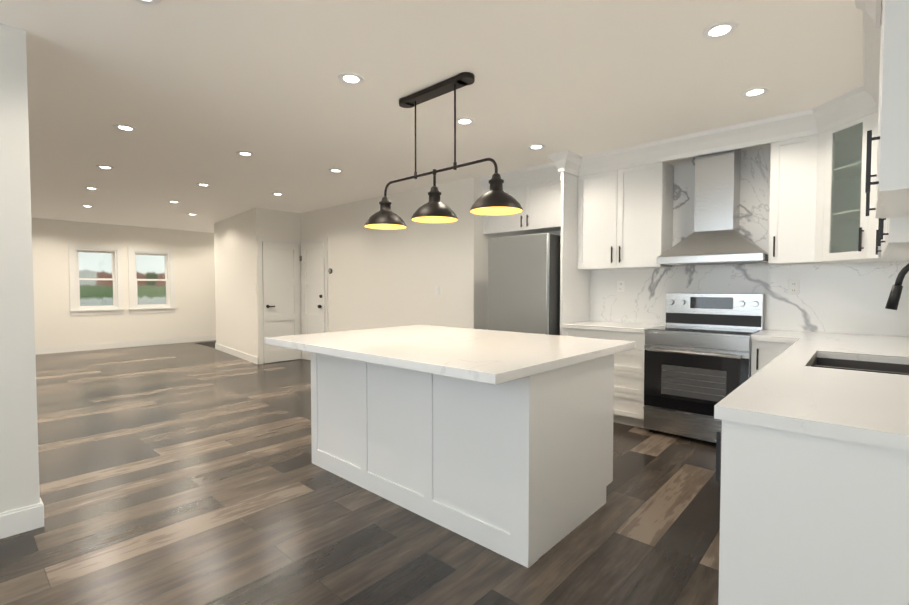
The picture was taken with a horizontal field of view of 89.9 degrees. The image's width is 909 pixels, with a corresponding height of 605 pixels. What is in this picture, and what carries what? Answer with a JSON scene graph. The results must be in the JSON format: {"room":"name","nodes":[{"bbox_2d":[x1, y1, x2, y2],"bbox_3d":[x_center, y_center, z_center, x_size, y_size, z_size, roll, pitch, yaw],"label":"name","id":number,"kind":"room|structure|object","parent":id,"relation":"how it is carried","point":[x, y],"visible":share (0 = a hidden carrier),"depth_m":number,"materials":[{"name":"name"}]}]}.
{"room":"kitchen","nodes":[
{"label":"kitchen","id":0,"kind":"room"},
{"bbox_2d":[0,23,39,512],"bbox_3d":[-3.430,-0.062,1.135,0.120,2.600,3.500,2,2,42],"label":"wall","id":1,"kind":"structure","parent":0,"point":[19,471],"depth_m":2.34,"materials":[{"name":"white paint"}]},
{"bbox_2d":[0,500,43,538],"bbox_3d":[-3.376,1.175,1.135,0.014,0.127,3.514,2,2,42],"label":"baseboard","id":2,"kind":"structure","parent":1,"relation":"attached to","point":[21,520],"depth_m":2.37,"materials":[{"name":"white wood"}]},
{"bbox_2d":[31,218,215,347],"bbox_3d":[-8.027,-0.307,8.722,0.120,2.600,8.600,2,2,42],"label":"wall","id":3,"kind":"structure","parent":0,"point":[192,315],"depth_m":9.67,"materials":[{"name":"white paint"}]},
{"bbox_2d":[68,243,124,315],"bbox_3d":[-7.383,-0.466,9.389,0.155,1.435,0.910,2,2,42],"label":"window","id":4,"kind":"structure","parent":3,"relation":"in","point":[113,257],"depth_m":9.37,"materials":[{"name":"white wood"}]},
{"bbox_2d":[35,335,215,354],"bbox_3d":[-7.977,0.930,8.717,0.014,0.127,8.600,2,2,42],"label":"baseboard","id":5,"kind":"structure","parent":3,"relation":"attached to","point":[71,348],"depth_m":9.68,"materials":[{"name":"white wood"}]},
{"bbox_2d":[128,247,175,313],"bbox_3d":[-6.726,-0.490,10.116,0.155,1.435,0.910,2,2,42],"label":"window","id":6,"kind":"structure","parent":3,"relation":"in","point":[166,273],"depth_m":10.10,"materials":[{"name":"white wood"}]},
{"bbox_2d":[214,207,300,362],"bbox_3d":[-3.740,-0.314,8.939,2.550,2.600,1.430,2,2,42],"label":"wall","id":7,"kind":"structure","parent":0,"point":[236,274],"depth_m":8.13,"materials":[{"name":"white paint"}]},
{"bbox_2d":[215,343,259,363],"bbox_3d":[-4.131,0.936,8.547,2.578,0.127,0.294,2,2,42],"label":"baseboard","id":8,"kind":"structure","parent":7,"relation":"attached to","point":[253,359],"depth_m":8.34,"materials":[{"name":"white wood"}]},
{"bbox_2d":[262,242,300,362],"bbox_3d":[-2.956,-0.006,7.849,0.080,2.030,0.672,2,2,42],"label":"door","id":9,"kind":"structure","parent":7,"relation":"in","point":[281,284],"depth_m":7.83,"materials":[{"name":"white wood"}]},
{"bbox_2d":[258,237,328,363],"bbox_3d":[-2.672,-0.028,7.588,0.857,2.115,0.812,2,2,42],"label":"door frame","id":10,"kind":"structure","parent":7,"relation":"attached to","point":[260,291],"depth_m":7.60,"materials":[{"name":"white wood"}]},
{"bbox_2d":[0,340,720,604],"bbox_3d":[-3.472,1.175,4.651,12.760,0.100,9.200,2,2,42],"label":"floor","id":11,"kind":"structure","parent":0,"point":[188,473],"depth_m":2.53,"materials":[{"name":"brown wood"}]},
{"bbox_2d":[196,341,215,347],"bbox_3d":[-5.296,0.942,10.204,1.300,0.008,0.500,2,2,42],"label":"floor mat","id":12,"kind":"object","parent":11,"relation":"on","point":[210,344],"visible":0.29,"depth_m":10.36,"materials":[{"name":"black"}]},
{"bbox_2d":[311,353,615,567],"bbox_3d":[-0.036,0.735,3.028,1.855,0.886,0.940,2,2,42],"label":"kitchen island","id":13,"kind":"object","parent":11,"relation":"on","point":[500,442],"depth_m":2.42,"materials":[{"name":"white wood"}]},
{"bbox_2d":[265,325,634,384],"bbox_3d":[-0.076,0.268,3.042,1.996,0.046,1.490,2,2,42],"label":"island countertop","id":14,"kind":"structure","parent":13,"relation":"on","point":[486,357],"depth_m":2.58,"materials":[{"name":"white stone"}]},
{"bbox_2d":[488,233,560,334],"bbox_3d":[0.886,0.208,5.002,0.735,1.810,0.790,2,2,42],"label":"fridge","id":15,"kind":"object","parent":11,"relation":"on","point":[523,283],"visible":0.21,"depth_m":4.64,"materials":[{"name":"grey metal"}]},
{"bbox_2d":[563,328,644,427],"bbox_3d":[1.592,0.691,4.533,0.810,0.876,0.619,2,2,42],"label":"base cabinet","id":16,"kind":"object","parent":11,"relation":"on","point":[629,364],"depth_m":4.15,"materials":[{"name":"white wood"}]},
{"bbox_2d":[562,320,664,331],"bbox_3d":[1.585,0.234,4.511,0.810,0.040,0.638,2,2,42],"label":"countertop","id":17,"kind":"structure","parent":16,"relation":"on","point":[595,326],"depth_m":4.35,"materials":[{"name":"white stone"}]},
{"bbox_2d":[643,293,764,442],"bbox_3d":[2.146,0.535,3.946,0.787,1.225,0.693,2,2,42],"label":"range","id":18,"kind":"object","parent":11,"relation":"on","point":[697,357],"visible":0.83,"depth_m":3.83,"materials":[{"name":"silver metal"}]},
{"bbox_2d":[751,340,789,375],"bbox_3d":[2.594,0.721,3.628,0.305,0.876,0.619,2,2,42],"label":"base cabinet","id":19,"kind":"object","parent":11,"relation":"on","point":[762,351],"depth_m":3.44,"materials":[{"name":"white wood"}]},
{"bbox_2d":[751,329,908,343],"bbox_3d":[2.865,0.271,3.355,1.055,0.040,0.638,2,2,42],"label":"countertop","id":20,"kind":"structure","parent":19,"relation":"on","point":[775,336],"depth_m":3.37,"materials":[{"name":"white stone"}]},
{"bbox_2d":[716,420,908,604],"bbox_3d":[1.281,0.793,1.376,0.730,0.876,0.573,2,2,42],"label":"base cabinet","id":21,"kind":"object","parent":11,"relation":"on","point":[812,457],"depth_m":1.26,"materials":[{"name":"white wood"}]},
{"bbox_2d":[714,336,908,451],"bbox_3d":[1.919,0.312,2.079,0.748,0.040,2.526,2,2,42],"label":"countertop","id":22,"kind":"structure","parent":21,"relation":"on","point":[787,394],"depth_m":1.48,"materials":[{"name":"white stone"}]},
{"bbox_2d":[810,356,908,375],"bbox_3d":[2.025,0.428,2.207,0.494,0.224,0.724,2,2,42],"label":"sink","id":23,"kind":"object","parent":22,"relation":"in","point":[860,362],"depth_m":2.47,"materials":[{"name":"grey metal"}]},
{"bbox_2d":[885,264,908,309],"bbox_3d":[2.146,0.041,2.051,0.302,0.503,0.113,2,2,42],"label":"faucet","id":24,"kind":"object","parent":22,"relation":"on","point":[894,296],"visible":1,"depth_m":2.13,"materials":[{"name":"black metal"}]},
{"bbox_2d":[301,177,498,331],"bbox_3d":[-1.042,-0.253,7.041,4.000,2.600,0.630,2,2,42],"label":"wall","id":25,"kind":"structure","parent":0,"point":[379,278],"depth_m":6.25,"materials":[{"name":"white paint"}]},
{"bbox_2d":[301,242,325,359],"bbox_3d":[-2.454,-0.005,7.830,0.712,2.030,0.095,2,2,42],"label":"door","id":26,"kind":"structure","parent":25,"relation":"in","point":[313,285],"depth_m":7.84,"materials":[{"name":"white wood"}]},
{"bbox_2d":[0,0,863,232],"bbox_3d":[-3.472,-1.523,4.564,12.760,0.100,9.200,2,2,42],"label":"ceiling","id":27,"kind":"structure","parent":0,"point":[194,92],"depth_m":3.01,"materials":[{"name":"white paint"}]},
{"bbox_2d":[84,187,98,189],"bbox_3d":[-4.829,-1.518,6.061,0.164,0.006,0.164,2,2,42],"label":"recessed light","id":28,"kind":"object","parent":27,"relation":"in","point":[91,188],"visible":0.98,"depth_m":6.06,"materials":[{"name":"white"}]},
{"bbox_2d":[96,165,114,169],"bbox_3d":[-3.833,-1.483,5.000,0.164,0.006,0.164,2,2,42],"label":"recessed light","id":29,"kind":"object","parent":27,"relation":"in","point":[104,167],"visible":1,"depth_m":4.99,"materials":[{"name":"white plastic"}]},
{"bbox_2d":[113,124,136,131],"bbox_3d":[-2.723,-1.444,3.768,0.164,0.006,0.164,2,2,42],"label":"recessed light","id":30,"kind":"object","parent":27,"relation":"in","point":[125,127],"visible":0.96,"depth_m":3.75,"materials":[{"name":"white"}]},
{"bbox_2d":[134,0,160,4],"bbox_3d":[-1.411,-1.388,2.044,0.164,0.006,0.164,2,2,42],"label":"recessed light","id":31,"kind":"object","parent":27,"relation":"in","point":[151,2],"visible":1,"depth_m":2.10,"materials":[{"name":"white"}]},
{"bbox_2d":[197,183,210,185],"bbox_3d":[-3.225,-1.511,5.852,0.164,0.006,0.164,2,2,42],"label":"recessed light","id":32,"kind":"object","parent":27,"relation":"in","point":[201,184],"visible":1,"depth_m":5.83,"materials":[{"name":"white"}]},
{"bbox_2d":[236,151,253,155],"bbox_3d":[-2.066,-1.467,4.495,0.164,0.006,0.164,2,2,42],"label":"recessed light","id":33,"kind":"object","parent":27,"relation":"in","point":[243,153],"visible":1,"depth_m":4.48,"materials":[{"name":"white"}]},
{"bbox_2d":[328,169,342,172],"bbox_3d":[-1.342,-1.488,5.147,0.164,0.006,0.164,2,2,42],"label":"recessed light","id":34,"kind":"object","parent":27,"relation":"in","point":[336,170],"visible":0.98,"depth_m":5.13,"materials":[{"name":"white plastic"}]},
{"bbox_2d":[338,72,363,84],"bbox_3d":[-0.653,-1.415,2.882,0.164,0.006,0.164,2,2,42],"label":"recessed light","id":35,"kind":"object","parent":27,"relation":"in","point":[349,78],"visible":1,"depth_m":2.88,"materials":[{"name":"white"}]},
{"bbox_2d":[364,72,522,229],"bbox_3d":[-0.134,-0.988,3.046,1.346,0.868,0.316,2,2,42],"label":"pendant light","id":36,"kind":"object","parent":27,"relation":"hanging from","point":[496,200],"visible":1,"depth_m":2.95,"materials":[{"name":"black metal"}]},
{"bbox_2d":[456,117,474,124],"bbox_3d":[0.081,-1.439,3.620,0.164,0.006,0.164,2,2,42],"label":"recessed light","id":37,"kind":"object","parent":27,"relation":"in","point":[464,121],"visible":0.96,"depth_m":3.61,"materials":[{"name":"white"}]},
{"bbox_2d":[528,144,544,149],"bbox_3d":[0.770,-1.460,4.277,0.164,0.006,0.164,2,2,42],"label":"recessed light","id":38,"kind":"object","parent":27,"relation":"in","point":[536,146],"visible":1,"depth_m":4.26,"materials":[{"name":"white"}]},
{"bbox_2d":[702,21,738,38],"bbox_3d":[1.363,-1.397,2.340,0.164,0.006,0.164,2,2,42],"label":"recessed light","id":39,"kind":"object","parent":27,"relation":"in","point":[722,29],"visible":1,"depth_m":2.33,"materials":[{"name":"white"}]},
{"bbox_2d":[741,87,769,97],"bbox_3d":[2.034,-1.421,3.082,0.164,0.006,0.164,2,2,42],"label":"recessed light","id":40,"kind":"object","parent":27,"relation":"in","point":[754,92],"visible":1,"depth_m":3.08,"materials":[{"name":"white"}]},
{"bbox_2d":[499,161,885,335],"bbox_3d":[2.107,-0.172,4.539,4.030,2.600,0.120,2,2,42],"label":"wall","id":41,"kind":"structure","parent":0,"point":[559,232],"depth_m":5.30,"materials":[{"name":"white paint"}]},
{"bbox_2d":[483,185,541,235],"bbox_3d":[0.709,-1.093,5.468,0.666,0.520,0.328,2,2,42],"label":"upper cabinet","id":42,"kind":"object","parent":41,"relation":"attached to","point":[520,223],"depth_m":5.29,"materials":[{"name":"white wood"}]},
{"bbox_2d":[531,174,574,231],"bbox_3d":[1.116,-1.081,5.100,0.666,0.520,0.328,2,2,42],"label":"upper cabinet","id":43,"kind":"object","parent":41,"relation":"attached to","point":[552,203],"depth_m":4.93,"materials":[{"name":"white wood"}]},
{"bbox_2d":[575,169,634,271],"bbox_3d":[1.566,-0.838,4.702,0.479,0.980,0.328,2,2,42],"label":"upper cabinet","id":44,"kind":"object","parent":41,"relation":"attached to","point":[599,196],"depth_m":4.59,"materials":[{"name":"white wood"}]},
{"bbox_2d":[623,160,673,268],"bbox_3d":[1.834,-0.830,4.460,0.478,0.980,0.328,2,2,42],"label":"upper cabinet","id":45,"kind":"object","parent":41,"relation":"attached to","point":[647,189],"depth_m":4.30,"materials":[{"name":"white wood"}]},
{"bbox_2d":[657,149,768,265],"bbox_3d":[2.257,-0.895,3.958,0.790,1.111,0.473,2,2,42],"label":"range hood","id":46,"kind":"object","parent":41,"relation":"attached to","point":[716,237],"visible":0.85,"depth_m":3.91,"materials":[{"name":"silver metal"}]},
{"bbox_2d":[590,144,908,336],"bbox_3d":[2.475,-0.615,4.104,2.640,1.683,0.011,2,2,42],"label":"backsplash","id":47,"kind":"structure","parent":41,"relation":"attached to","point":[849,298],"depth_m":3.92,"materials":[{"name":"stone"}]},
{"bbox_2d":[617,281,623,291],"bbox_3d":[1.741,-0.169,4.768,0.075,0.118,0.008,2,2,42],"label":"outlet","id":48,"kind":"object","parent":47,"relation":"attached to","point":[620,286],"visible":1,"depth_m":4.77,"materials":[{"name":"white plastic"}]},
{"bbox_2d":[788,280,799,293],"bbox_3d":[2.824,-0.128,3.790,0.075,0.118,0.008,2,2,42],"label":"outlet","id":49,"kind":"object","parent":47,"relation":"attached to","point":[793,286],"visible":1,"depth_m":3.79,"materials":[{"name":"white plastic"}]},
{"bbox_2d":[767,130,834,264],"bbox_3d":[2.735,-0.803,3.614,0.354,0.980,0.374,2,2,42],"label":"upper cabinet","id":50,"kind":"object","parent":41,"relation":"attached to","point":[800,168],"depth_m":3.50,"materials":[{"name":"white wood"}]},
{"bbox_2d":[863,113,908,259],"bbox_3d":[2.732,-0.773,2.693,0.411,0.980,0.555,2,2,42],"label":"upper cabinet","id":51,"kind":"object","parent":41,"relation":"attached to","point":[870,231],"depth_m":3.00,"materials":[{"name":"white wood"}]},
{"bbox_2d":[871,0,908,215],"bbox_3d":[1.630,-0.787,1.456,0.388,0.872,0.446,2,2,42],"label":"upper cabinet","id":52,"kind":"object","parent":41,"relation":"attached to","point":[890,158],"depth_m":1.41,"materials":[{"name":"white wood"}]},
{"bbox_2d":[479,0,881,193],"bbox_3d":[0.958,-1.344,3.318,3.906,0.173,2.514,2,2,42],"label":"crown molding","id":53,"kind":"structure","parent":52,"relation":"attached to","point":[857,103],"depth_m":3.70,"materials":[{"name":"white"}]},
{"bbox_2d":[871,140,908,223],"bbox_3d":[1.851,-0.795,1.700,0.388,0.872,0.446,2,2,42],"label":"upper cabinet","id":54,"kind":"object","parent":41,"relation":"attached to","point":[879,217],"depth_m":1.95,"materials":[{"name":"white wood"}]},
{"bbox_2d":[879,224,908,255],"bbox_3d":[2.462,-0.762,2.344,0.343,0.980,0.559,2,2,42],"label":"upper cabinet","id":55,"kind":"object","parent":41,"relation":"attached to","point":[881,253],"depth_m":2.59,"materials":[{"name":"white wood"}]},
{"bbox_2d":[883,220,908,251],"bbox_3d":[2.185,-0.752,2.038,0.343,0.980,0.501,2,2,42],"label":"upper cabinet","id":56,"kind":"object","parent":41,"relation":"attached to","point":[895,232],"depth_m":1.98,"materials":[{"name":"white wood"}]},
{"label":"outside","id":57,"kind":"structure","parent":0,"visible":0},
{"bbox_2d":[78,252,165,305],"bbox_3d":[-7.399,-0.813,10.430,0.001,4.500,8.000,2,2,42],"label":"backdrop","id":58,"kind":"structure","parent":57,"point":[96,287],"depth_m":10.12,"materials":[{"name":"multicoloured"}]}
]}

